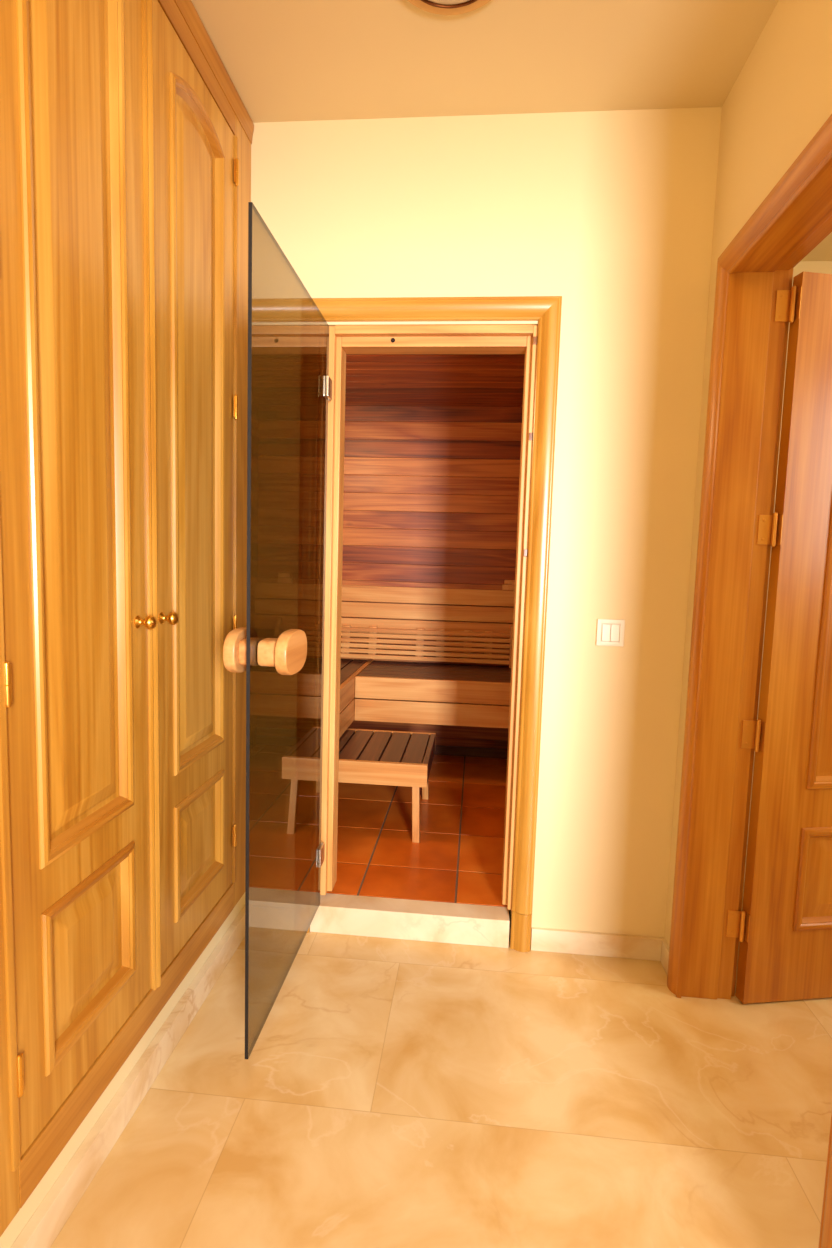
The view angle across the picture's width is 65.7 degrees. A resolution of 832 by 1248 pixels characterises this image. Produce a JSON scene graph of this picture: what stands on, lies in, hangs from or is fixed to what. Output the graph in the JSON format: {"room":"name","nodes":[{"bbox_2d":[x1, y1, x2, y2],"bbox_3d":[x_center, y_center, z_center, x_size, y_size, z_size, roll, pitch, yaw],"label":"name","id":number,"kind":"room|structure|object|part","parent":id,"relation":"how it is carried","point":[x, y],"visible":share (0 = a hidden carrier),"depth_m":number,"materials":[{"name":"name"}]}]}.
{"room":"hallway","nodes":[
{"label":"hallway","id":0,"kind":"room"},
{"bbox_2d":[0,893,244,1247],"bbox_3d":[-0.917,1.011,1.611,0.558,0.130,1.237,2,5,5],"label":"trim","id":1,"kind":"structure","parent":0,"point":[28,1209],"depth_m":1.36,"materials":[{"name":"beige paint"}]},
{"bbox_2d":[0,0,253,1236],"bbox_3d":[-0.857,-0.266,1.488,0.603,2.437,1.233,2,5,5],"label":"wardrobe","id":2,"kind":"object","parent":1,"relation":"on","point":[126,135],"visible":0.98,"depth_m":1.30,"materials":[{"name":"brown wood"}]},
{"bbox_3d":[-0.617,-0.426,1.190,0.020,1.687,0.302,2,5,5],"label":"raised panel","id":3,"kind":"part","parent":2,"relation":"part of","materials":[{"name":"brown wood"}]},
{"bbox_3d":[-0.632,-0.219,1.222,0.022,2.232,0.468,2,5,5],"label":"cabinet door","id":4,"kind":"part","parent":2,"relation":"part of","materials":[{"name":"brown wood"}]},
{"bbox_3d":[-0.648,0.647,1.292,0.020,0.306,0.302,2,5,5],"label":"raised panel","id":5,"kind":"part","parent":2,"relation":"part of","materials":[{"name":"brown wood"}]},
{"bbox_3d":[-0.643,0.913,1.578,0.031,0.085,0.970,2,5,5],"label":"rail","id":6,"kind":"part","parent":2,"relation":"part of","materials":[{"name":"brown wood"}]},
{"bbox_3d":[-0.592,-0.004,1.413,0.041,0.031,0.031,2,5,5],"label":"knob","id":7,"kind":"part","parent":2,"relation":"part of","materials":[{"name":"gold metal"}]},
{"bbox_3d":[-0.581,-0.013,1.519,0.041,0.031,0.031,2,5,5],"label":"knob","id":8,"kind":"part","parent":2,"relation":"part of","materials":[{"name":"gold metal"}]},
{"bbox_3d":[-0.587,-0.264,1.701,0.022,2.232,0.494,2,5,5],"label":"cabinet door","id":9,"kind":"part","parent":2,"relation":"part of","materials":[{"name":"brown wood"}]},
{"bbox_3d":[-0.569,-0.472,1.691,0.020,1.687,0.312,2,5,5],"label":"raised panel","id":10,"kind":"part","parent":2,"relation":"part of","materials":[{"name":"brown wood"}]},
{"bbox_3d":[-0.601,0.601,1.793,0.020,0.306,0.312,2,5,5],"label":"raised panel","id":11,"kind":"part","parent":2,"relation":"part of","materials":[{"name":"brown wood"}]},
{"bbox_3d":[-0.571,-1.412,1.355,0.039,0.115,1.231,2,5,5],"label":"rail","id":12,"kind":"part","parent":2,"relation":"part of","materials":[{"name":"brown wood"}]},
{"bbox_2d":[327,753,509,930],"bbox_3d":[-0.119,0.907,3.137,1.660,0.095,1.808,2,5,5],"label":"floor","id":13,"kind":"structure","parent":0,"point":[457,857],"depth_m":2.73,"materials":[{"name":"tile"}]},
{"bbox_2d":[339,659,372,737],"bbox_3d":[-0.587,0.550,3.249,0.515,0.567,1.390,2,5,5],"label":"bench","id":14,"kind":"object","parent":13,"relation":"on","point":[349,668],"visible":0.12,"depth_m":3.24,"materials":[{"name":"brown wood"}]},
{"bbox_2d":[338,728,435,842],"bbox_3d":[-0.231,0.708,2.938,0.599,0.332,0.532,2,5,5],"label":"stool","id":15,"kind":"object","parent":13,"relation":"on","point":[366,756],"visible":0.62,"depth_m":2.72,"materials":[{"name":"brown wood"}]},
{"bbox_3d":[0.000,0.754,2.685,0.042,0.302,0.061,2,5,5],"label":"leg","id":16,"kind":"part","parent":15,"relation":"part of","materials":[{"name":"brown wood"}]},
{"bbox_3d":[0.044,0.712,3.149,0.042,0.302,0.061,2,5,5],"label":"leg","id":17,"kind":"part","parent":15,"relation":"part of","materials":[{"name":"brown wood"}]},
{"bbox_2d":[354,660,510,727],"bbox_3d":[0.195,0.542,3.575,0.977,0.567,0.595,2,5,5],"label":"bench","id":18,"kind":"object","parent":13,"relation":"on","point":[418,682],"visible":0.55,"depth_m":3.28,"materials":[{"name":"brown wood"}]},
{"bbox_2d":[341,585,514,667],"bbox_3d":[-0.026,0.007,3.779,1.494,0.442,0.105,2,5,5],"label":"bench backrest","id":19,"kind":"object","parent":18,"relation":"attached to","point":[468,632],"visible":0.61,"depth_m":3.77,"materials":[{"name":"brown wood"}]},
{"bbox_2d":[502,580,514,590],"bbox_3d":[0.543,-0.226,3.742,0.083,0.061,0.038,2,5,5],"label":"wooden block","id":20,"kind":"object","parent":19,"relation":"on","point":[508,584],"visible":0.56,"depth_m":3.73,"materials":[{"name":"brown wood"}]},
{"bbox_2d":[341,406,522,748],"bbox_3d":[-0.010,-0.232,3.858,1.500,2.140,0.030,2,5,5],"label":"wall","id":21,"kind":"structure","parent":0,"point":[431,493],"depth_m":3.79,"materials":[{"name":"brown wood"}]},
{"bbox_2d":[405,745,507,758],"bbox_3d":[-0.041,0.759,3.928,1.500,0.055,0.018,2,5,5],"label":"baseboard","id":22,"kind":"structure","parent":21,"relation":"attached to","point":[439,749],"depth_m":3.88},
{"bbox_2d":[345,354,524,406],"bbox_3d":[-0.061,-1.203,2.893,1.500,0.030,1.713,2,5,5],"label":"ceiling","id":23,"kind":"structure","parent":0,"point":[470,380],"depth_m":3.19,"materials":[{"name":"brown wood"}]},
{"bbox_2d":[50,850,831,1247],"bbox_3d":[0.861,1.250,0.865,4.350,0.100,6.250,2,5,5],"label":"floor","id":24,"kind":"structure","parent":0,"point":[390,1093],"depth_m":1.47,"materials":[{"name":"tile"}]},
{"bbox_2d":[251,107,721,937],"bbox_3d":[-0.082,-0.235,2.079,2.140,2.570,0.075,2,5,5],"label":"wall","id":25,"kind":"structure","parent":0,"point":[610,214],"depth_m":1.95,"materials":[{"name":"yellow paint"}]},
{"bbox_2d":[223,202,331,1058],"bbox_3d":[-0.319,0.041,1.725,0.146,1.845,0.702,2,5,5],"label":"door","id":26,"kind":"structure","parent":25,"relation":"in","point":[280,650],"depth_m":1.58,"materials":[{"name":"black glass"}]},
{"bbox_3d":[-0.344,0.063,1.456,0.092,0.060,0.080,2,5,5],"label":"handle stem","id":27,"kind":"part","parent":26,"relation":"part of","materials":[{"name":"brown wood"}]},
{"bbox_3d":[-0.343,0.061,1.476,0.146,0.100,0.176,2,5,5],"label":"handle","id":28,"kind":"part","parent":26,"relation":"part of","materials":[{"name":"brown wood"}]},
{"bbox_2d":[310,893,509,947],"bbox_3d":[-0.022,1.001,2.181,0.666,0.095,0.087,2,5,5],"label":"trim","id":29,"kind":"structure","parent":25,"relation":"attached to","point":[418,920],"depth_m":2.15,"materials":[{"name":"stone"}]},
{"bbox_2d":[320,325,537,909],"bbox_3d":[0.019,0.001,2.110,0.660,1.854,0.108,2,5,5],"label":"trim","id":30,"kind":"structure","parent":25,"relation":"attached to","point":[346,339],"depth_m":2.06,"materials":[{"name":"brown wood"}]},
{"bbox_2d":[307,296,561,951],"bbox_3d":[0.011,0.032,2.044,0.790,2.051,0.026,2,5,5],"label":"trim","id":31,"kind":"structure","parent":25,"relation":"attached to","point":[546,310],"depth_m":1.97,"materials":[{"name":"brown wood"}]},
{"bbox_3d":[0.040,-0.956,1.950,0.790,0.066,0.026,2,5,5],"label":"head casing","id":32,"kind":"part","parent":31,"relation":"part of","materials":[{"name":"brown wood"}]},
{"bbox_3d":[0.373,-0.018,2.005,0.066,1.923,0.026,2,5,5],"label":"casing","id":33,"kind":"part","parent":31,"relation":"part of","materials":[{"name":"brown wood"}]},
{"bbox_2d":[531,927,664,960],"bbox_3d":[0.587,1.038,2.088,0.423,0.074,0.013,2,5,5],"label":"baseboard","id":34,"kind":"structure","parent":25,"relation":"attached to","point":[542,939],"depth_m":2.08,"materials":[{"name":"stone"}]},
{"bbox_2d":[596,619,624,646],"bbox_3d":[0.602,0.027,1.994,0.083,0.083,0.013,2,5,5],"label":"light switch","id":35,"kind":"object","parent":25,"relation":"attached to","point":[610,632],"visible":1,"depth_m":1.99,"materials":[{"name":"beige plastic"}]},
{"bbox_2d":[191,0,831,260],"bbox_3d":[0.939,-1.407,0.613,4.350,0.100,6.250,2,5,5],"label":"ceiling","id":36,"kind":"structure","parent":0,"point":[285,60],"depth_m":1.67,"materials":[{"name":"paint"}]},
{"bbox_2d":[407,0,490,14],"bbox_3d":[0.073,-1.449,1.408,0.282,0.018,0.282,2,5,5],"label":"recessed light","id":37,"kind":"object","parent":36,"relation":"in","point":[441,7],"visible":1,"depth_m":1.51,"materials":[{"name":"gold metal"}]},
{"bbox_2d":[429,0,468,4],"bbox_3d":[0.073,-1.446,1.408,0.214,0.012,0.214,2,5,5],"label":"diffuser","id":38,"kind":"object","parent":37,"relation":"attached to","point":[431,2],"depth_m":1.51,"materials":[{"name":"white glass"}]},
{"bbox_2d":[664,0,831,945],"bbox_3d":[0.839,-0.128,1.238,0.145,2.570,1.437,2,5,5],"label":"wall","id":39,"kind":"structure","parent":0,"point":[780,98],"depth_m":1.57,"materials":[{"name":"yellow paint"}]},
{"bbox_2d":[660,940,668,973],"bbox_3d":[0.786,1.051,2.014,0.012,0.074,0.099,2,5,5],"label":"baseboard","id":40,"kind":"structure","parent":39,"relation":"attached to","point":[664,947],"depth_m":2.02,"materials":[{"name":"stone"}]},
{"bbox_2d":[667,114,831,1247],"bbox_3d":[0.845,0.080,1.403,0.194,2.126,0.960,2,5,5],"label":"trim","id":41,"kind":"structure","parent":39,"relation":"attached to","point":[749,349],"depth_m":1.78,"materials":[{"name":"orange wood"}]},
{"bbox_3d":[0.801,0.046,1.831,0.026,2.110,0.076,2,5,5],"label":"casing","id":42,"kind":"part","parent":41,"relation":"part of","materials":[{"name":"orange wood"}]},
{"bbox_3d":[0.972,0.042,1.839,0.023,2.126,0.066,2,5,5],"label":"casing","id":43,"kind":"part","parent":41,"relation":"part of","materials":[{"name":"orange wood"}]},
{"bbox_3d":[0.791,-0.927,1.314,0.026,0.076,0.925,2,5,5],"label":"head casing","id":44,"kind":"part","parent":41,"relation":"part of","materials":[{"name":"orange wood"}]},
{"bbox_3d":[0.960,-0.942,1.298,0.023,0.066,0.960,2,5,5],"label":"head casing","id":45,"kind":"part","parent":41,"relation":"part of","materials":[{"name":"orange wood"}]},
{"bbox_3d":[0.721,0.123,0.989,0.026,2.110,0.076,2,5,5],"label":"casing","id":46,"kind":"part","parent":41,"relation":"part of","materials":[{"name":"orange wood"}]},
{"bbox_2d":[726,271,831,1003],"bbox_3d":[1.313,0.097,1.816,0.772,2.028,0.095,1,5,-8],"label":"wooden door","id":47,"kind":"structure","parent":39,"relation":"in","point":[785,923],"depth_m":1.80,"materials":[{"name":"brown wood"}]},
{"bbox_3d":[1.316,0.737,1.900,0.449,0.308,0.055,1,5,-8],"label":"raised panel","id":48,"kind":"part","parent":47,"relation":"part of","materials":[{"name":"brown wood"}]},
{"bbox_3d":[1.341,-0.160,1.815,0.440,1.265,0.055,1,5,-8],"label":"raised panel","id":49,"kind":"part","parent":47,"relation":"part of","materials":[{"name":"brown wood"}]},
{"bbox_2d":[747,261,831,844],"bbox_3d":[1.876,-0.253,2.875,1.610,2.570,0.100,2,5,5],"label":"wall","id":50,"kind":"structure","parent":0,"point":[825,267],"depth_m":2.73,"materials":[{"name":"yellow paint"}]}
]}

